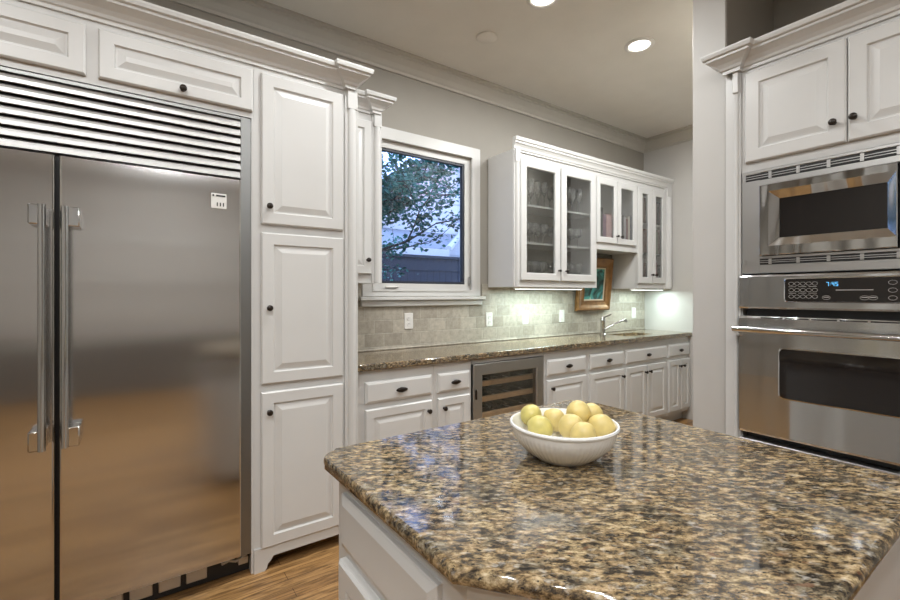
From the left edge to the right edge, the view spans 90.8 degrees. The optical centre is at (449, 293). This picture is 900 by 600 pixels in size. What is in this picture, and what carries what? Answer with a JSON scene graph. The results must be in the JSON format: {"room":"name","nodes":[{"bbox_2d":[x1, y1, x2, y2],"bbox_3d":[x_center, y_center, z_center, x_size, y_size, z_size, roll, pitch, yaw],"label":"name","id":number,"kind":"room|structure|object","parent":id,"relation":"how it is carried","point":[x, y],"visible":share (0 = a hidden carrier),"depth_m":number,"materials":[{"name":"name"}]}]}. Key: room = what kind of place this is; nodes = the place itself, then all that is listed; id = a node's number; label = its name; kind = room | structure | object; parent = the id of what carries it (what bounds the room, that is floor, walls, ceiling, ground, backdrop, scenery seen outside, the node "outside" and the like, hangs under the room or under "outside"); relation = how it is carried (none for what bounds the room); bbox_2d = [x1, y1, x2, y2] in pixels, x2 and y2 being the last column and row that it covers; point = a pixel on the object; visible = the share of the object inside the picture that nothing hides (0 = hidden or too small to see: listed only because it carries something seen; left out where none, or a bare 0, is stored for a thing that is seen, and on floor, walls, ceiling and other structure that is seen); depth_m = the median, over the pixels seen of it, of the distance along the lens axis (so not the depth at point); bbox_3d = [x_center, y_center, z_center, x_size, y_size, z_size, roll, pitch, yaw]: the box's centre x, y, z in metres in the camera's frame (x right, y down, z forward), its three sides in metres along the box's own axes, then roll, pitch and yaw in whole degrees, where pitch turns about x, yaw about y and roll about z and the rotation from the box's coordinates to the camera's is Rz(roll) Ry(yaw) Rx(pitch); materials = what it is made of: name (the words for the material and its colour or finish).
{"room":"kitchen","nodes":[
{"label":"kitchen","id":0,"kind":"room"},
{"bbox_2d":[143,0,644,351],"bbox_3d":[-0.656,-0.210,3.138,7.140,3.050,0.172,0,0,-35],"label":"wall","id":1,"kind":"structure","parent":0,"point":[420,108],"depth_m":3.69,"materials":[{"name":"paint"}]},
{"bbox_2d":[0,0,253,118],"bbox_3d":[-1.559,-0.958,1.977,1.167,0.265,0.652,0,0,-35],"label":"upper cabinet","id":2,"kind":"object","parent":1,"relation":"attached to","point":[33,38],"visible":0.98,"depth_m":1.79,"materials":[{"name":"paint"}]},
{"bbox_2d":[18,0,373,90],"bbox_3d":[-1.321,-1.124,2.130,1.733,0.098,0.752,0,0,-35],"label":"crown molding","id":3,"kind":"structure","parent":2,"relation":"attached to","point":[141,17],"depth_m":1.95,"materials":[{"name":"paint"}]},
{"bbox_2d":[357,89,396,283],"bbox_3d":[-0.597,-0.648,2.842,0.354,1.156,0.420,0,0,-35],"label":"upper cabinet","id":4,"kind":"object","parent":1,"relation":"attached to","point":[371,104],"visible":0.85,"depth_m":2.76,"materials":[{"name":"paint"}]},
{"bbox_2d":[404,313,412,328],"bbox_3d":[-0.305,0.200,3.287,0.072,0.118,0.010,0,0,-35],"label":"wall outlet","id":5,"kind":"object","parent":1,"relation":"attached to","point":[408,317],"visible":1,"depth_m":3.28,"materials":[{"name":"plastic"}]},
{"bbox_2d":[407,316,410,325],"bbox_3d":[-0.303,0.200,3.284,0.034,0.076,0.004,0,0,-35],"label":"receptacle","id":6,"kind":"object","parent":5,"relation":"attached to","point":[408,317],"depth_m":3.28,"materials":[{"name":"plastic"}]},
{"bbox_2d":[358,126,485,306],"bbox_3d":[-0.188,-0.552,3.390,1.105,1.285,0.120,0,0,-35],"label":"window","id":7,"kind":"structure","parent":1,"relation":"in","point":[461,289],"depth_m":3.50,"materials":[{"name":"paint"}]},
{"bbox_2d":[169,0,692,152],"bbox_3d":[-0.136,-1.673,2.400,6.940,0.125,1.679,0,0,-35],"label":"trim","id":8,"kind":"structure","parent":1,"relation":"attached to","point":[262,15],"depth_m":3.25,"materials":[{"name":"paint"}]},
{"bbox_2d":[486,312,492,326],"bbox_3d":[0.331,0.215,3.734,0.072,0.118,0.010,0,0,-35],"label":"wall outlet","id":9,"kind":"object","parent":1,"relation":"attached to","point":[489,316],"visible":1,"depth_m":3.73,"materials":[{"name":"plastic"}]},
{"bbox_2d":[522,311,527,323],"bbox_3d":[0.676,0.211,3.976,0.072,0.118,0.012,0,0,-35],"label":"light switch","id":10,"kind":"object","parent":1,"relation":"attached to","point":[524,313],"visible":1,"depth_m":3.97,"materials":[{"name":"plastic"}]},
{"bbox_2d":[488,148,596,287],"bbox_3d":[0.852,-0.599,3.893,1.053,1.083,0.347,0,0,-35],"label":"upper cabinet","id":11,"kind":"object","parent":1,"relation":"attached to","point":[511,208],"visible":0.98,"depth_m":3.75,"materials":[{"name":"paint"}]},
{"bbox_2d":[527,179,533,193],"bbox_3d":[0.677,-0.851,3.740,0.060,0.225,0.060,0,0,-35],"label":"champagne flute","id":12,"kind":"object","parent":11,"relation":"on","point":[531,191],"visible":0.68,"depth_m":3.73,"materials":[{"name":"clear glass"}]},
{"bbox_2d":[530,261,538,272],"bbox_3d":[0.716,-0.178,3.781,0.086,0.200,0.086,0,0,-35],"label":"wine glass","id":13,"kind":"object","parent":11,"relation":"in","point":[537,262],"visible":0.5,"depth_m":3.76,"materials":[{"name":"clear glass"}]},
{"bbox_2d":[530,223,538,233],"bbox_3d":[0.716,-0.513,3.765,0.080,0.170,0.080,0,0,-35],"label":"wine glass","id":14,"kind":"object","parent":11,"relation":"on","point":[537,224],"visible":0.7,"depth_m":3.75,"materials":[{"name":"clear glass"}]},
{"bbox_2d":[534,181,539,195],"bbox_3d":[0.745,-0.851,3.797,0.060,0.225,0.060,0,0,-35],"label":"champagne flute","id":15,"kind":"object","parent":11,"relation":"on","point":[536,193],"visible":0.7,"depth_m":3.79,"materials":[{"name":"clear glass"}]},
{"bbox_2d":[535,185,540,205],"bbox_3d":[0.782,-0.851,3.937,0.060,0.225,0.060,0,0,-35],"label":"champagne flute","id":16,"kind":"object","parent":11,"relation":"on","point":[538,197],"visible":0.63,"depth_m":3.93,"materials":[{"name":"clear glass"}]},
{"bbox_2d":[534,226,542,242],"bbox_3d":[0.782,-0.513,3.937,0.080,0.170,0.080,0,0,-35],"label":"wine glass","id":17,"kind":"object","parent":11,"relation":"on","point":[535,227],"visible":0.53,"depth_m":3.92,"materials":[{"name":"clear glass"}]},
{"bbox_2d":[538,262,546,272],"bbox_3d":[0.795,-0.178,3.836,0.086,0.200,0.086,0,0,-35],"label":"wine glass","id":18,"kind":"object","parent":11,"relation":"in","point":[545,263],"visible":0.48,"depth_m":3.82,"materials":[{"name":"clear glass"}]},
{"bbox_2d":[539,224,547,234],"bbox_3d":[0.806,-0.513,3.822,0.080,0.170,0.080,0,0,-35],"label":"wine glass","id":19,"kind":"object","parent":11,"relation":"on","point":[546,225],"visible":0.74,"depth_m":3.81,"materials":[{"name":"clear glass"}]},
{"bbox_2d":[541,182,547,205],"bbox_3d":[0.813,-0.851,3.831,0.060,0.225,0.060,0,0,-35],"label":"champagne flute","id":20,"kind":"object","parent":11,"relation":"on","point":[543,194],"visible":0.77,"depth_m":3.83,"materials":[{"name":"clear glass"}]},
{"bbox_2d":[514,287,582,289],"bbox_3d":[0.860,-0.048,3.816,0.800,0.019,0.060,0,0,-35],"label":"light","id":21,"kind":"object","parent":11,"relation":"attached to","point":[536,288],"visible":0.89,"depth_m":3.77,"materials":[{"name":"plastic"}]},
{"bbox_2d":[547,187,552,207],"bbox_3d":[0.905,-0.851,4.021,0.060,0.225,0.060,0,0,-35],"label":"champagne flute","id":22,"kind":"object","parent":11,"relation":"on","point":[549,199],"visible":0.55,"depth_m":4.02,"materials":[{"name":"clear glass"}]},
{"bbox_2d":[547,228,553,243],"bbox_3d":[0.919,-0.513,4.031,0.080,0.170,0.080,0,0,-35],"label":"wine glass","id":23,"kind":"object","parent":11,"relation":"on","point":[548,235],"visible":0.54,"depth_m":4.02,"materials":[{"name":"clear glass"}]},
{"bbox_2d":[527,204,589,219],"bbox_3d":[0.831,-0.728,3.922,1.016,0.018,0.248,0,0,-35],"label":"shelf","id":24,"kind":"object","parent":11,"relation":"attached to","point":[534,211],"depth_m":4.01,"materials":[{"name":"paint"}]},
{"bbox_2d":[527,242,589,251],"bbox_3d":[0.831,-0.418,3.922,1.016,0.018,0.248,0,0,-35],"label":"shelf","id":25,"kind":"object","parent":11,"relation":"attached to","point":[531,246],"depth_m":3.99,"materials":[{"name":"paint"}]},
{"bbox_2d":[574,229,581,238],"bbox_3d":[1.175,-0.513,4.094,0.080,0.170,0.080,0,0,-35],"label":"wine glass","id":26,"kind":"object","parent":11,"relation":"on","point":[580,235],"visible":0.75,"depth_m":4.08,"materials":[{"name":"clear glass"}]},
{"bbox_2d":[574,264,582,274],"bbox_3d":[1.181,-0.178,4.085,0.086,0.200,0.086,0,0,-35],"label":"wine glass","id":27,"kind":"object","parent":11,"relation":"in","point":[577,273],"visible":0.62,"depth_m":4.07,"materials":[{"name":"clear glass"}]},
{"bbox_2d":[576,189,581,202],"bbox_3d":[1.191,-0.851,4.096,0.060,0.225,0.060,0,0,-35],"label":"champagne flute","id":28,"kind":"object","parent":11,"relation":"on","point":[577,189],"visible":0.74,"depth_m":4.09,"materials":[{"name":"clear glass"}]},
{"bbox_2d":[513,135,673,188],"bbox_3d":[1.456,-1.181,4.140,2.328,0.105,0.044,0,0,-35],"label":"crown molding","id":29,"kind":"structure","parent":11,"relation":"attached to","point":[527,146],"depth_m":3.97,"materials":[{"name":"paint"}]},
{"bbox_2d":[559,310,563,321],"bbox_3d":[1.073,0.211,4.256,0.072,0.118,0.012,0,0,-35],"label":"light switch","id":30,"kind":"object","parent":1,"relation":"attached to","point":[561,312],"visible":1,"depth_m":4.25,"materials":[{"name":"plastic"}]},
{"bbox_2d":[574,258,613,310],"bbox_3d":[1.456,-0.100,4.458,0.520,0.530,0.090,0,0,-35],"label":"framed picture","id":31,"kind":"object","parent":1,"relation":"attached to","point":[586,299],"visible":0.64,"depth_m":4.50,"materials":[{"name":"wood"}]},
{"bbox_2d":[596,172,636,254],"bbox_3d":[1.545,-0.778,4.380,0.668,0.725,0.347,0,0,-35],"label":"upper cabinet","id":32,"kind":"object","parent":1,"relation":"attached to","point":[617,196],"visible":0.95,"depth_m":4.32,"materials":[{"name":"paint"}]},
{"bbox_2d":[600,207,602,236],"bbox_3d":[1.379,-0.626,4.248,0.045,0.380,0.170,0,0,-35],"label":"book","id":33,"kind":"object","parent":32,"relation":"in","point":[601,208],"visible":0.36,"depth_m":4.18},
{"bbox_2d":[603,214,605,236],"bbox_3d":[1.418,-0.596,4.280,0.050,0.320,0.170,0,0,-35],"label":"book","id":34,"kind":"object","parent":32,"relation":"in","point":[604,215],"visible":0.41,"depth_m":4.21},
{"bbox_2d":[606,214,611,237],"bbox_3d":[1.476,-0.600,4.319,0.085,0.328,0.170,0,0,-35],"label":"book","id":35,"kind":"object","parent":32,"relation":"in","point":[608,216],"visible":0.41,"depth_m":4.25,"materials":[{"name":"pink paper"}]},
{"bbox_2d":[621,215,623,238],"bbox_3d":[1.649,-0.604,4.440,0.040,0.336,0.170,0,0,-35],"label":"book","id":36,"kind":"object","parent":32,"relation":"in","point":[622,217],"visible":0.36,"depth_m":4.37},
{"bbox_2d":[624,217,625,238],"bbox_3d":[1.684,-0.600,4.466,0.045,0.328,0.170,0,0,-35],"label":"book","id":37,"kind":"object","parent":32,"relation":"in","point":[624,217],"visible":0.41,"depth_m":4.40,"materials":[{"name":"grey paper"}]},
{"bbox_2d":[626,219,627,239],"bbox_3d":[1.715,-0.592,4.490,0.030,0.312,0.170,0,0,-35],"label":"book","id":38,"kind":"object","parent":32,"relation":"in","point":[626,219],"visible":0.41,"depth_m":4.42,"materials":[{"name":"paper"}]},
{"bbox_2d":[626,216,629,239],"bbox_3d":[1.743,-0.606,4.508,0.035,0.340,0.170,0,0,-35],"label":"book","id":39,"kind":"object","parent":32,"relation":"in","point":[627,217],"visible":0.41,"depth_m":4.44,"materials":[{"name":"beige paper"}]},
{"bbox_2d":[630,216,631,239],"bbox_3d":[1.775,-0.608,4.533,0.040,0.344,0.170,0,0,-35],"label":"book","id":40,"kind":"object","parent":32,"relation":"in","point":[630,216],"visible":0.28,"depth_m":4.46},
{"bbox_2d":[632,308,635,317],"bbox_3d":[2.047,0.212,4.943,0.072,0.118,0.010,0,0,-35],"label":"wall outlet","id":41,"kind":"object","parent":1,"relation":"attached to","point":[633,309],"visible":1,"depth_m":4.94,"materials":[{"name":"plastic"}]},
{"bbox_2d":[612,182,671,288],"bbox_3d":[2.067,-0.599,4.748,0.627,1.083,0.347,0,0,-35],"label":"upper cabinet","id":42,"kind":"object","parent":1,"relation":"attached to","point":[627,268],"visible":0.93,"depth_m":4.62,"materials":[{"name":"paint"}]},
{"bbox_2d":[643,198,645,222],"bbox_3d":[1.963,-0.867,4.663,0.060,0.257,0.170,0,0,-35],"label":"book","id":43,"kind":"object","parent":42,"relation":"on","point":[644,199],"visible":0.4,"depth_m":4.59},
{"bbox_2d":[643,231,645,252],"bbox_3d":[1.962,-0.540,4.662,0.050,0.224,0.170,0,0,-35],"label":"book","id":44,"kind":"object","parent":42,"relation":"on","point":[644,232],"visible":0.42,"depth_m":4.59,"materials":[{"name":"grey paper"}]},
{"bbox_2d":[643,262,645,276],"bbox_3d":[1.963,-0.202,4.659,0.045,0.248,0.170,0,0,-35],"label":"book","id":45,"kind":"object","parent":42,"relation":"in","point":[644,264],"visible":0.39,"depth_m":4.59,"materials":[{"name":"grey paper"}]},
{"bbox_2d":[643,229,646,252],"bbox_3d":[2.007,-0.553,4.696,0.060,0.250,0.170,0,0,-35],"label":"book","id":46,"kind":"object","parent":42,"relation":"on","point":[643,229],"visible":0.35,"depth_m":4.62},
{"bbox_2d":[630,288,663,290],"bbox_3d":[2.078,-0.048,4.674,0.540,0.019,0.060,0,0,-35],"label":"light","id":47,"kind":"object","parent":42,"relation":"attached to","point":[630,288],"visible":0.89,"depth_m":4.58,"materials":[{"name":"plastic"}]},
{"bbox_2d":[643,223,659,228],"bbox_3d":[2.050,-0.728,4.781,0.580,0.018,0.248,0,0,-35],"label":"shelf","id":48,"kind":"object","parent":42,"relation":"attached to","point":[644,224],"depth_m":4.75,"materials":[{"name":"paint"}]},
{"bbox_2d":[643,253,659,257],"bbox_3d":[2.050,-0.418,4.781,0.580,0.018,0.248,0,0,-35],"label":"shelf","id":49,"kind":"object","parent":42,"relation":"attached to","point":[644,254],"depth_m":4.77,"materials":[{"name":"paint"}]},
{"bbox_2d":[656,232,657,253],"bbox_3d":[2.147,-0.546,4.795,0.060,0.236,0.170,0,0,-35],"label":"book","id":50,"kind":"object","parent":42,"relation":"on","point":[656,232],"visible":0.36,"depth_m":4.73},
{"bbox_2d":[656,202,659,224],"bbox_3d":[2.178,-0.858,4.811,0.050,0.239,0.170,0,0,-35],"label":"book","id":51,"kind":"object","parent":42,"relation":"on","point":[657,203],"visible":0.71,"depth_m":4.74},
{"bbox_2d":[656,230,659,253],"bbox_3d":[2.201,-0.555,4.827,0.060,0.255,0.170,0,0,-35],"label":"book","id":52,"kind":"object","parent":42,"relation":"on","point":[658,231],"visible":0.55,"depth_m":4.75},
{"bbox_2d":[657,265,659,277],"bbox_3d":[2.186,-0.193,4.818,0.060,0.230,0.170,0,0,-35],"label":"book","id":53,"kind":"object","parent":42,"relation":"in","point":[658,266],"visible":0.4,"depth_m":4.74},
{"bbox_2d":[155,418,692,599],"bbox_3d":[1.116,1.365,0.621,7.140,0.100,6.330,0,0,-35],"label":"floor","id":54,"kind":"structure","parent":0,"point":[310,571],"depth_m":2.04,"materials":[{"name":"brown wood"}]},
{"bbox_2d":[0,66,250,599],"bbox_3d":[-1.544,0.247,1.963,1.136,2.135,0.732,0,0,-35],"label":"refrigerator","id":55,"kind":"object","parent":54,"relation":"on","point":[125,218],"visible":1,"depth_m":1.77,"materials":[{"name":"grey metal"}]},
{"bbox_2d":[249,66,357,574],"bbox_3d":[-0.880,0.113,2.467,0.528,2.405,0.672,0,0,-35],"label":"pantry cabinet","id":56,"kind":"object","parent":54,"relation":"on","point":[304,133],"visible":0.91,"depth_m":2.20,"materials":[{"name":"paint"}]},
{"bbox_2d":[358,364,432,443],"bbox_3d":[-0.466,0.881,2.843,0.571,0.868,0.546,0,0,-35],"label":"base cabinet","id":57,"kind":"object","parent":54,"relation":"on","point":[396,401],"visible":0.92,"depth_m":2.65,"materials":[{"name":"paint"}]},
{"bbox_2d":[358,329,691,371],"bbox_3d":[0.838,0.422,3.767,3.770,0.042,0.520,0,0,-35],"label":"countertop","id":58,"kind":"structure","parent":57,"relation":"on","point":[408,357],"depth_m":3.33,"materials":[{"name":"stone"}]},
{"bbox_2d":[600,314,626,334],"bbox_3d":[1.603,0.299,4.359,0.266,0.204,0.060,0,0,0],"label":"faucet","id":59,"kind":"object","parent":58,"relation":"on","point":[603,328],"visible":0.98,"depth_m":4.34,"materials":[{"name":"silver metal"}]},
{"bbox_2d":[433,360,470,427],"bbox_3d":[-0.109,0.881,3.094,0.300,0.868,0.546,0,0,-35],"label":"base cabinet","id":60,"kind":"object","parent":54,"relation":"on","point":[451,380],"visible":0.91,"depth_m":2.89,"materials":[{"name":"paint"}]},
{"bbox_2d":[471,353,543,419],"bbox_3d":[0.304,0.882,3.378,0.695,0.866,0.490,0,0,-35],"label":"wine cooler","id":61,"kind":"object","parent":54,"relation":"on","point":[534,363],"visible":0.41,"depth_m":3.25,"materials":[{"name":"metal"}]},
{"bbox_2d":[482,402,491,409],"bbox_3d":[0.207,0.827,3.353,0.074,0.074,0.300,0,0,-35],"label":"wine bottle","id":62,"kind":"object","parent":61,"relation":"in","point":[484,405],"visible":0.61,"depth_m":3.25,"materials":[{"name":"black glass"}]},
{"bbox_2d":[482,386,491,393],"bbox_3d":[0.207,0.712,3.353,0.074,0.074,0.300,0,0,-35],"label":"wine bottle","id":63,"kind":"object","parent":61,"relation":"in","point":[483,387],"visible":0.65,"depth_m":3.25,"materials":[{"name":"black glass"}]},
{"bbox_2d":[482,374,491,378],"bbox_3d":[0.207,0.602,3.353,0.074,0.074,0.300,0,0,-35],"label":"wine bottle","id":64,"kind":"object","parent":61,"relation":"in","point":[489,376],"visible":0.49,"depth_m":3.24,"materials":[{"name":"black glass"}]},
{"bbox_2d":[482,378,510,390],"bbox_3d":[0.360,0.712,3.460,0.074,0.074,0.300,0,0,-35],"label":"wine bottle","id":65,"kind":"object","parent":61,"relation":"in","point":[498,387],"visible":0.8,"depth_m":3.41,"materials":[{"name":"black glass"}]},
{"bbox_2d":[482,392,510,405],"bbox_3d":[0.360,0.827,3.460,0.074,0.074,0.300,0,0,-35],"label":"wine bottle","id":66,"kind":"object","parent":61,"relation":"in","point":[498,402],"visible":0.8,"depth_m":3.40,"materials":[{"name":"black glass"}]},
{"bbox_2d":[490,372,510,375],"bbox_3d":[0.360,0.602,3.460,0.074,0.074,0.300,0,0,-35],"label":"wine bottle","id":67,"kind":"object","parent":61,"relation":"in","point":[501,373],"visible":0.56,"depth_m":3.39,"materials":[{"name":"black glass"}]},
{"bbox_2d":[498,390,528,401],"bbox_3d":[0.513,0.827,3.568,0.074,0.074,0.300,0,0,-35],"label":"wine bottle","id":68,"kind":"object","parent":61,"relation":"in","point":[519,398],"visible":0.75,"depth_m":3.51,"materials":[{"name":"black glass"}]},
{"bbox_2d":[499,376,528,387],"bbox_3d":[0.513,0.712,3.568,0.074,0.074,0.300,0,0,-35],"label":"wine bottle","id":69,"kind":"object","parent":61,"relation":"in","point":[516,384],"visible":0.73,"depth_m":3.51,"materials":[{"name":"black glass"}]},
{"bbox_2d":[509,369,528,373],"bbox_3d":[0.513,0.602,3.568,0.074,0.074,0.300,0,0,-35],"label":"wine bottle","id":70,"kind":"object","parent":61,"relation":"in","point":[524,370],"visible":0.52,"depth_m":3.50,"materials":[{"name":"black glass"}]},
{"bbox_2d":[542,348,586,404],"bbox_3d":[0.800,0.881,3.734,0.520,0.868,0.546,0,0,-35],"label":"base cabinet","id":71,"kind":"object","parent":54,"relation":"on","point":[565,371],"visible":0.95,"depth_m":3.53,"materials":[{"name":"paint"}]},
{"bbox_2d":[587,344,625,408],"bbox_3d":[1.224,0.881,4.033,0.514,0.868,0.546,0,0,-35],"label":"base cabinet","id":72,"kind":"object","parent":54,"relation":"on","point":[605,370],"visible":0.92,"depth_m":3.83,"materials":[{"name":"paint"}]},
{"bbox_2d":[339,482,899,599],"bbox_3d":[0.338,0.873,1.029,0.951,0.884,0.858,0,0,-35],"label":"kitchen island","id":73,"kind":"object","parent":54,"relation":"on","point":[376,563],"visible":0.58,"depth_m":0.89,"materials":[{"name":"paint"}]},
{"bbox_2d":[324,400,899,599],"bbox_3d":[0.346,0.415,1.035,1.006,0.029,0.934,0,0,-35],"label":"island countertop","id":74,"kind":"structure","parent":73,"relation":"on","point":[672,510],"depth_m":0.82,"materials":[{"name":"stone"}]},
{"bbox_2d":[510,408,619,465],"bbox_3d":[0.281,0.358,1.099,0.263,0.085,0.263,0,0,22],"label":"fruit bowl","id":75,"kind":"object","parent":74,"relation":"on","point":[555,449],"visible":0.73,"depth_m":1.00,"materials":[{"name":"white ceramic"}]},
{"bbox_2d":[520,404,541,424],"bbox_3d":[0.214,0.320,1.174,0.055,0.056,0.057,0,0,40],"label":"lemon","id":76,"kind":"object","parent":75,"relation":"in","point":[528,411],"visible":0.76,"depth_m":1.16,"materials":[{"name":"yellow food"}]},
{"bbox_2d":[527,415,552,435],"bbox_3d":[0.226,0.335,1.116,0.062,0.060,0.061,0,0,-4],"label":"lemon","id":77,"kind":"object","parent":75,"relation":"in","point":[539,424],"visible":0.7,"depth_m":1.09,"materials":[{"name":"yellow food"}]},
{"bbox_2d":[544,408,563,431],"bbox_3d":[0.281,0.337,1.188,0.061,0.061,0.060,0,0,-6],"label":"lemon","id":78,"kind":"object","parent":75,"relation":"in","point":[554,415],"visible":0.52,"depth_m":1.17,"materials":[{"name":"yellow food"}]},
{"bbox_2d":[558,414,581,437],"bbox_3d":[0.293,0.320,1.074,0.060,0.061,0.061,0,0,-6],"label":"lemon","id":79,"kind":"object","parent":75,"relation":"in","point":[567,421],"visible":0.64,"depth_m":1.06,"materials":[{"name":"yellow food"}]},
{"bbox_2d":[566,400,590,421],"bbox_3d":[0.325,0.299,1.123,0.061,0.060,0.061,0,0,-12],"label":"lemon","id":80,"kind":"object","parent":75,"relation":"in","point":[580,408],"visible":0.7,"depth_m":1.10,"materials":[{"name":"yellow food"}]},
{"bbox_2d":[570,421,595,437],"bbox_3d":[0.303,0.320,1.013,0.056,0.057,0.056,0,0,-7],"label":"lemon","id":81,"kind":"object","parent":75,"relation":"in","point":[582,429],"visible":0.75,"depth_m":1.00,"materials":[{"name":"yellow food"}]},
{"bbox_2d":[587,403,602,421],"bbox_3d":[0.371,0.314,1.162,0.057,0.057,0.055,0,0,-15],"label":"lemon","id":82,"kind":"object","parent":75,"relation":"on","point":[595,409],"visible":0.3,"depth_m":1.14,"materials":[{"name":"yellow food"}]},
{"bbox_2d":[588,414,615,436],"bbox_3d":[0.370,0.325,1.089,0.062,0.060,0.060,0,0,-15],"label":"lemon","id":83,"kind":"object","parent":75,"relation":"in","point":[603,424],"visible":0.68,"depth_m":1.07,"materials":[{"name":"yellow food"}]},
{"bbox_2d":[623,339,665,417],"bbox_3d":[1.726,0.881,4.386,0.713,0.868,0.546,0,0,-35],"label":"base cabinet","id":84,"kind":"object","parent":54,"relation":"on","point":[644,363],"visible":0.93,"depth_m":4.18,"materials":[{"name":"paint"}]},
{"bbox_2d":[661,337,689,420],"bbox_3d":[2.200,0.881,4.720,0.443,0.868,0.546,0,0,-35],"label":"base cabinet","id":85,"kind":"object","parent":54,"relation":"on","point":[677,349],"visible":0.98,"depth_m":4.51,"materials":[{"name":"paint"}]},
{"bbox_2d":[700,0,899,436],"bbox_3d":[1.835,0.071,2.017,0.756,2.488,0.987,0,0,-35],"label":"tall cabinet","id":86,"kind":"object","parent":54,"relation":"on","point":[824,83],"visible":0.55,"depth_m":1.94,"materials":[{"name":"paint"}]},
{"bbox_2d":[732,271,899,475],"bbox_3d":[1.833,0.314,1.963,0.703,0.803,0.794,0,0,-35],"label":"oven","id":87,"kind":"object","parent":86,"relation":"in","point":[819,353],"visible":0.98,"depth_m":1.86,"materials":[{"name":"silver metal"}]},
{"bbox_2d":[789,280,896,299],"bbox_3d":[1.635,-0.018,1.784,0.001,0.088,0.459,0,0,-35],"label":"control panel","id":88,"kind":"object","parent":87,"relation":"attached to","point":[890,280],"depth_m":1.89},
{"bbox_2d":[742,142,899,273],"bbox_3d":[1.832,-0.340,1.974,0.531,0.486,0.765,0,0,-35],"label":"microwave","id":89,"kind":"object","parent":86,"relation":"in","point":[838,213],"visible":1,"depth_m":1.89,"materials":[{"name":"silver metal"}]},
{"bbox_2d":[264,0,692,137],"bbox_3d":[1.116,-1.778,0.621,7.140,0.113,6.330,0,0,-35],"label":"ceiling","id":90,"kind":"structure","parent":0,"point":[571,55],"depth_m":3.09,"materials":[{"name":"paint"}]},
{"bbox_2d":[526,0,558,8],"bbox_3d":[0.544,-1.730,2.597,0.196,0.009,0.196,0,0,-35],"label":"recessed light","id":91,"kind":"object","parent":90,"relation":"in","point":[537,4],"visible":1,"depth_m":2.65,"materials":[{"name":"plastic"}]},
{"bbox_2d":[624,37,654,52],"bbox_3d":[1.319,-1.730,3.094,0.196,0.009,0.196,0,0,-35],"label":"recessed light","id":92,"kind":"object","parent":90,"relation":"in","point":[641,44],"visible":1,"depth_m":3.08,"materials":[{"name":"plastic"}]},
{"bbox_2d":[644,140,692,419],"bbox_3d":[2.794,-0.210,4.352,0.100,3.050,1.860,0,0,-35],"label":"wall","id":93,"kind":"structure","parent":0,"point":[666,309],"depth_m":4.76,"materials":[{"name":"paint"}]},
{"bbox_2d":[727,0,772,45],"bbox_3d":[2.299,-0.210,2.988,2.280,3.050,0.164,0,0,-35],"label":"wall partition","id":94,"kind":"structure","parent":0,"point":[745,18],"depth_m":2.41,"materials":[{"name":"paint"}]},
{"bbox_2d":[693,0,726,433],"bbox_3d":[1.359,-0.210,2.325,0.020,3.050,0.164,0,0,-35],"label":"wall","id":95,"kind":"structure","parent":94,"relation":"attached to","point":[709,16],"depth_m":2.32,"materials":[{"name":"paint"}]},
{"bbox_2d":[773,0,846,30],"bbox_3d":[3.157,-0.210,0.900,0.100,3.050,4.237,0,0,-35],"label":"wall","id":96,"kind":"structure","parent":0,"point":[785,12],"depth_m":2.52,"materials":[{"name":"paint"}]},
{"label":"outside","id":97,"kind":"structure","parent":0,"visible":0},
{"bbox_3d":[-6.237,1.565,15.806,32.000,0.200,26.970,0,0,-35],"label":"ground","id":98,"kind":"structure","parent":97,"visible":0},
{"bbox_2d":[382,151,459,280],"bbox_3d":[-0.639,-0.857,4.850,3.165,4.655,4.360,0,0,20],"label":"tree","id":99,"kind":"object","parent":98,"relation":"on","point":[396,181],"visible":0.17,"depth_m":4.66,"materials":[{"name":"green plant"}]},
{"bbox_2d":[382,160,459,256],"bbox_3d":[-1.241,-2.512,13.575,13.400,7.954,6.971,0,0,-35],"label":"house","id":100,"kind":"structure","parent":98,"relation":"on","point":[452,249],"depth_m":12.53,"materials":[{"name":"white"}]},
{"bbox_2d":[382,253,459,281],"bbox_3d":[-0.765,0.375,8.035,14.000,2.180,0.120,0,0,-35],"label":"fence","id":101,"kind":"object","parent":98,"relation":"on","point":[427,268],"visible":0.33,"depth_m":8.20,"materials":[{"name":"grey wood"}]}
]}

